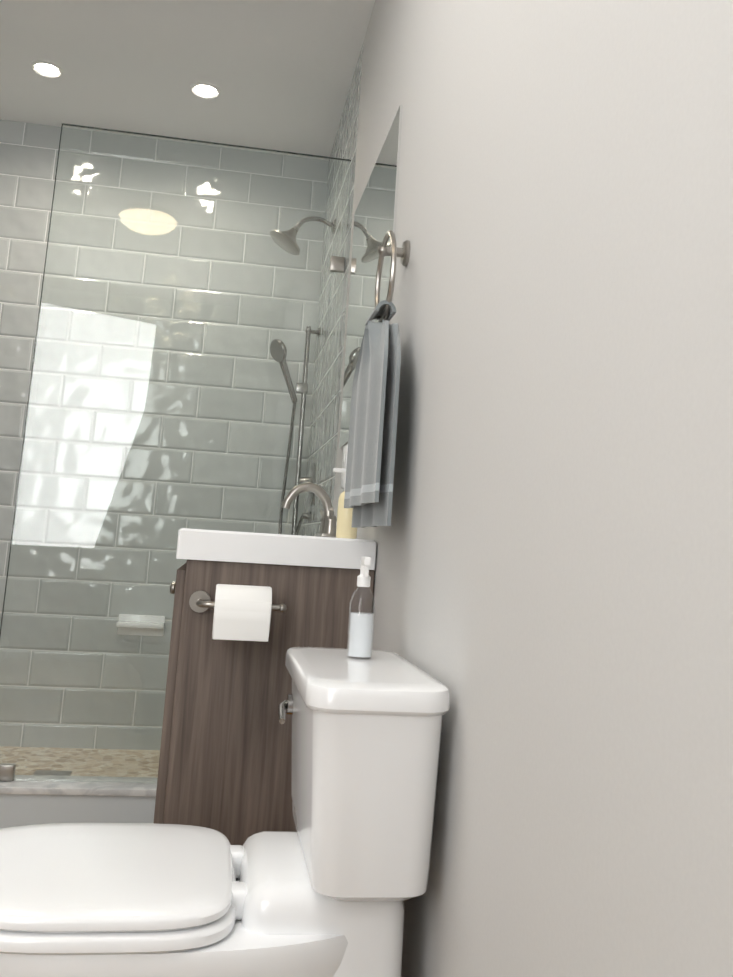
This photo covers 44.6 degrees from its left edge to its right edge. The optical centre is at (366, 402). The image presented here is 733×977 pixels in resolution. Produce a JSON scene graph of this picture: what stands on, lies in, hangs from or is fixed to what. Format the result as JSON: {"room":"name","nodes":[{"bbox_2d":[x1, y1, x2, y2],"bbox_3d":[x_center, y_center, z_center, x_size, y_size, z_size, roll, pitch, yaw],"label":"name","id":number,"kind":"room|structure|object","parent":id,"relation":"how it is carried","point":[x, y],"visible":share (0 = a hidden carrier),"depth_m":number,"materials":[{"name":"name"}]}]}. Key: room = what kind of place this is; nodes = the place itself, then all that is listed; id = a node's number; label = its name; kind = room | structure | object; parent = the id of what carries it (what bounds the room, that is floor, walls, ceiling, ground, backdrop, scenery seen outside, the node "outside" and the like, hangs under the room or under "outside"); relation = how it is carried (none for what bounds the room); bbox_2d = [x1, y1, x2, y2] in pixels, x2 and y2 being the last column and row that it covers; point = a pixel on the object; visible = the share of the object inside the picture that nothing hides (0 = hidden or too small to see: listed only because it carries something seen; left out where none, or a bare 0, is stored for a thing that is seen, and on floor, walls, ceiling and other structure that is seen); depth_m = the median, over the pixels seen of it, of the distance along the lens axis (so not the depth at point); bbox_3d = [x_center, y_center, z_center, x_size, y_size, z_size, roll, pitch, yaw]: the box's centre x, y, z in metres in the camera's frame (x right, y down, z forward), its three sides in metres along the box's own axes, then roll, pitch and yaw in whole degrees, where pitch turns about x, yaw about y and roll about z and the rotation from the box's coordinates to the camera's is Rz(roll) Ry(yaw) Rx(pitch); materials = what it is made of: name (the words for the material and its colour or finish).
{"room":"bathroom","nodes":[
{"label":"bathroom","id":0,"kind":"room"},
{"bbox_2d":[0,119,328,749],"bbox_3d":[-1.075,0.126,3.671,1.870,2.550,0.100,5,-9,-9],"label":"wall","id":1,"kind":"structure","parent":0,"point":[28,157],"depth_m":3.68,"materials":[{"name":"tile"}]},
{"bbox_2d":[116,614,164,636],"bbox_3d":[-0.883,0.875,3.494,0.180,0.080,0.085,5,-9,-9],"label":"soap shelf","id":2,"kind":"object","parent":1,"relation":"attached to","point":[145,622],"depth_m":3.52,"materials":[{"name":"white ceramic"}]},
{"bbox_2d":[0,0,374,160],"bbox_3d":[-0.629,-1.495,1.658,1.870,0.060,4.650,5,-9,-9],"label":"ceiling","id":3,"kind":"structure","parent":0,"point":[279,74],"depth_m":3.23,"materials":[{"name":"white paint"}]},
{"bbox_2d":[30,60,62,77],"bbox_3d":[-1.182,-1.230,3.304,0.116,0.007,0.116,5,-9,-9],"label":"recessed light","id":4,"kind":"object","parent":3,"relation":"in","point":[46,69],"visible":1,"depth_m":3.30,"materials":[{"name":"white"}]},
{"bbox_2d":[190,82,220,98],"bbox_3d":[-0.611,-1.181,3.392,0.116,0.007,0.116,5,-9,-9],"label":"recessed light","id":5,"kind":"object","parent":3,"relation":"in","point":[205,90],"visible":1,"depth_m":3.39,"materials":[{"name":"white"}]},
{"bbox_2d":[302,0,732,976],"bbox_3d":[0.172,-0.142,1.535,0.100,2.550,4.550,5,-9,-9],"label":"wall","id":6,"kind":"structure","parent":0,"point":[554,582],"depth_m":0.91,"materials":[{"name":"beige paint"}]},
{"bbox_2d":[270,326,319,534],"bbox_3d":[-0.308,0.157,3.519,0.200,0.988,0.215,5,-9,-9],"label":"shower rail","id":7,"kind":"object","parent":6,"relation":"attached to","point":[287,378],"depth_m":3.59,"materials":[{"name":"silver metal"}]},
{"bbox_2d":[270,216,335,254],"bbox_3d":[-0.246,-0.640,3.411,0.244,0.157,0.138,5,-9,-9],"label":"shower head","id":8,"kind":"object","parent":6,"relation":"attached to","point":[289,246],"depth_m":3.40},
{"bbox_2d":[293,463,315,508],"bbox_3d":[-0.239,0.319,3.406,0.071,0.178,0.164,5,-9,-9],"label":"shower valve","id":9,"kind":"object","parent":6,"relation":"attached to","point":[307,480],"depth_m":3.38,"materials":[{"name":"silver metal"}]},
{"bbox_2d":[341,444,347,487],"bbox_3d":[-0.063,0.183,2.537,0.007,0.120,0.078,5,-9,-9],"label":"outlet","id":10,"kind":"object","parent":6,"relation":"attached to","point":[344,464],"visible":0.71,"depth_m":2.52,"materials":[{"name":"white plastic"}]},
{"bbox_2d":[339,104,402,447],"bbox_3d":[0.002,-0.278,2.375,0.006,0.735,0.720,5,-9,-9],"label":"mirror","id":11,"kind":"object","parent":6,"relation":"attached to","point":[375,214],"visible":0.64,"depth_m":2.39,"materials":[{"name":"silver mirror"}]},
{"bbox_2d":[344,230,409,527],"bbox_3d":[0.033,-0.052,1.778,0.086,0.596,0.371,5,-9,-9],"label":"towel ring","id":12,"kind":"object","parent":6,"relation":"attached to","point":[368,496],"visible":1,"depth_m":1.68,"materials":[{"name":"grey fabric"}]},
{"bbox_3d":[-0.786,1.077,1.244,1.870,0.060,4.650,5,-9,-9],"label":"floor","id":13,"kind":"structure","parent":0,"visible":0},
{"bbox_2d":[0,775,157,828],"bbox_3d":[-0.998,1.173,2.583,1.670,0.150,0.136,5,-9,-9],"label":"shower curb","id":14,"kind":"structure","parent":13,"relation":"on","point":[31,802],"depth_m":2.56,"materials":[{"name":"white stone"}]},
{"bbox_2d":[0,123,350,782],"bbox_3d":[-0.580,0.133,2.809,0.950,2.021,0.024,5,-9,-9],"label":"glass","id":15,"kind":"object","parent":14,"relation":"on","point":[7,770],"visible":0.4,"depth_m":2.83,"materials":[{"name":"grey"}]},
{"bbox_2d":[0,746,159,777],"bbox_3d":[-1.076,1.291,3.028,1.670,0.050,0.810,5,-9,-9],"label":"shower floor","id":16,"kind":"structure","parent":13,"relation":"on","point":[43,756],"depth_m":3.24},
{"bbox_2d":[33,770,71,775],"bbox_3d":[-1.069,1.264,3.029,0.120,0.003,0.120,5,-9,-9],"label":"floor drain","id":17,"kind":"object","parent":16,"relation":"on","point":[55,773],"depth_m":3.05,"materials":[{"name":"silver metal"}]},
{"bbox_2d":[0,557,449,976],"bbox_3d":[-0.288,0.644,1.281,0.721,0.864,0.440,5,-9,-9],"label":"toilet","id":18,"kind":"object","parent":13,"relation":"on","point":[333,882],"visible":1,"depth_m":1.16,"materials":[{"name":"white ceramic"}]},
{"bbox_2d":[346,557,375,659],"bbox_3d":[-0.006,0.331,1.443,0.042,0.160,0.049,5,-9,-9],"label":"soap bottle","id":19,"kind":"object","parent":18,"relation":"on","point":[360,639],"depth_m":1.43,"materials":[{"name":"clear plastic"}]},
{"bbox_2d":[153,468,376,845],"bbox_3d":[-0.275,0.692,2.171,0.444,1.054,0.955,5,-9,-9],"label":"bathroom vanity","id":20,"kind":"object","parent":13,"relation":"on","point":[250,609],"visible":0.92,"depth_m":1.84,"materials":[{"name":"brown wood"}]},
{"bbox_2d":[332,468,358,538],"bbox_3d":[-0.049,0.231,2.042,0.064,0.158,0.048,5,-9,-9],"label":"soap bottle","id":21,"kind":"object","parent":20,"relation":"on","point":[344,529],"depth_m":2.02,"materials":[{"name":"beige plastic"}]}
]}

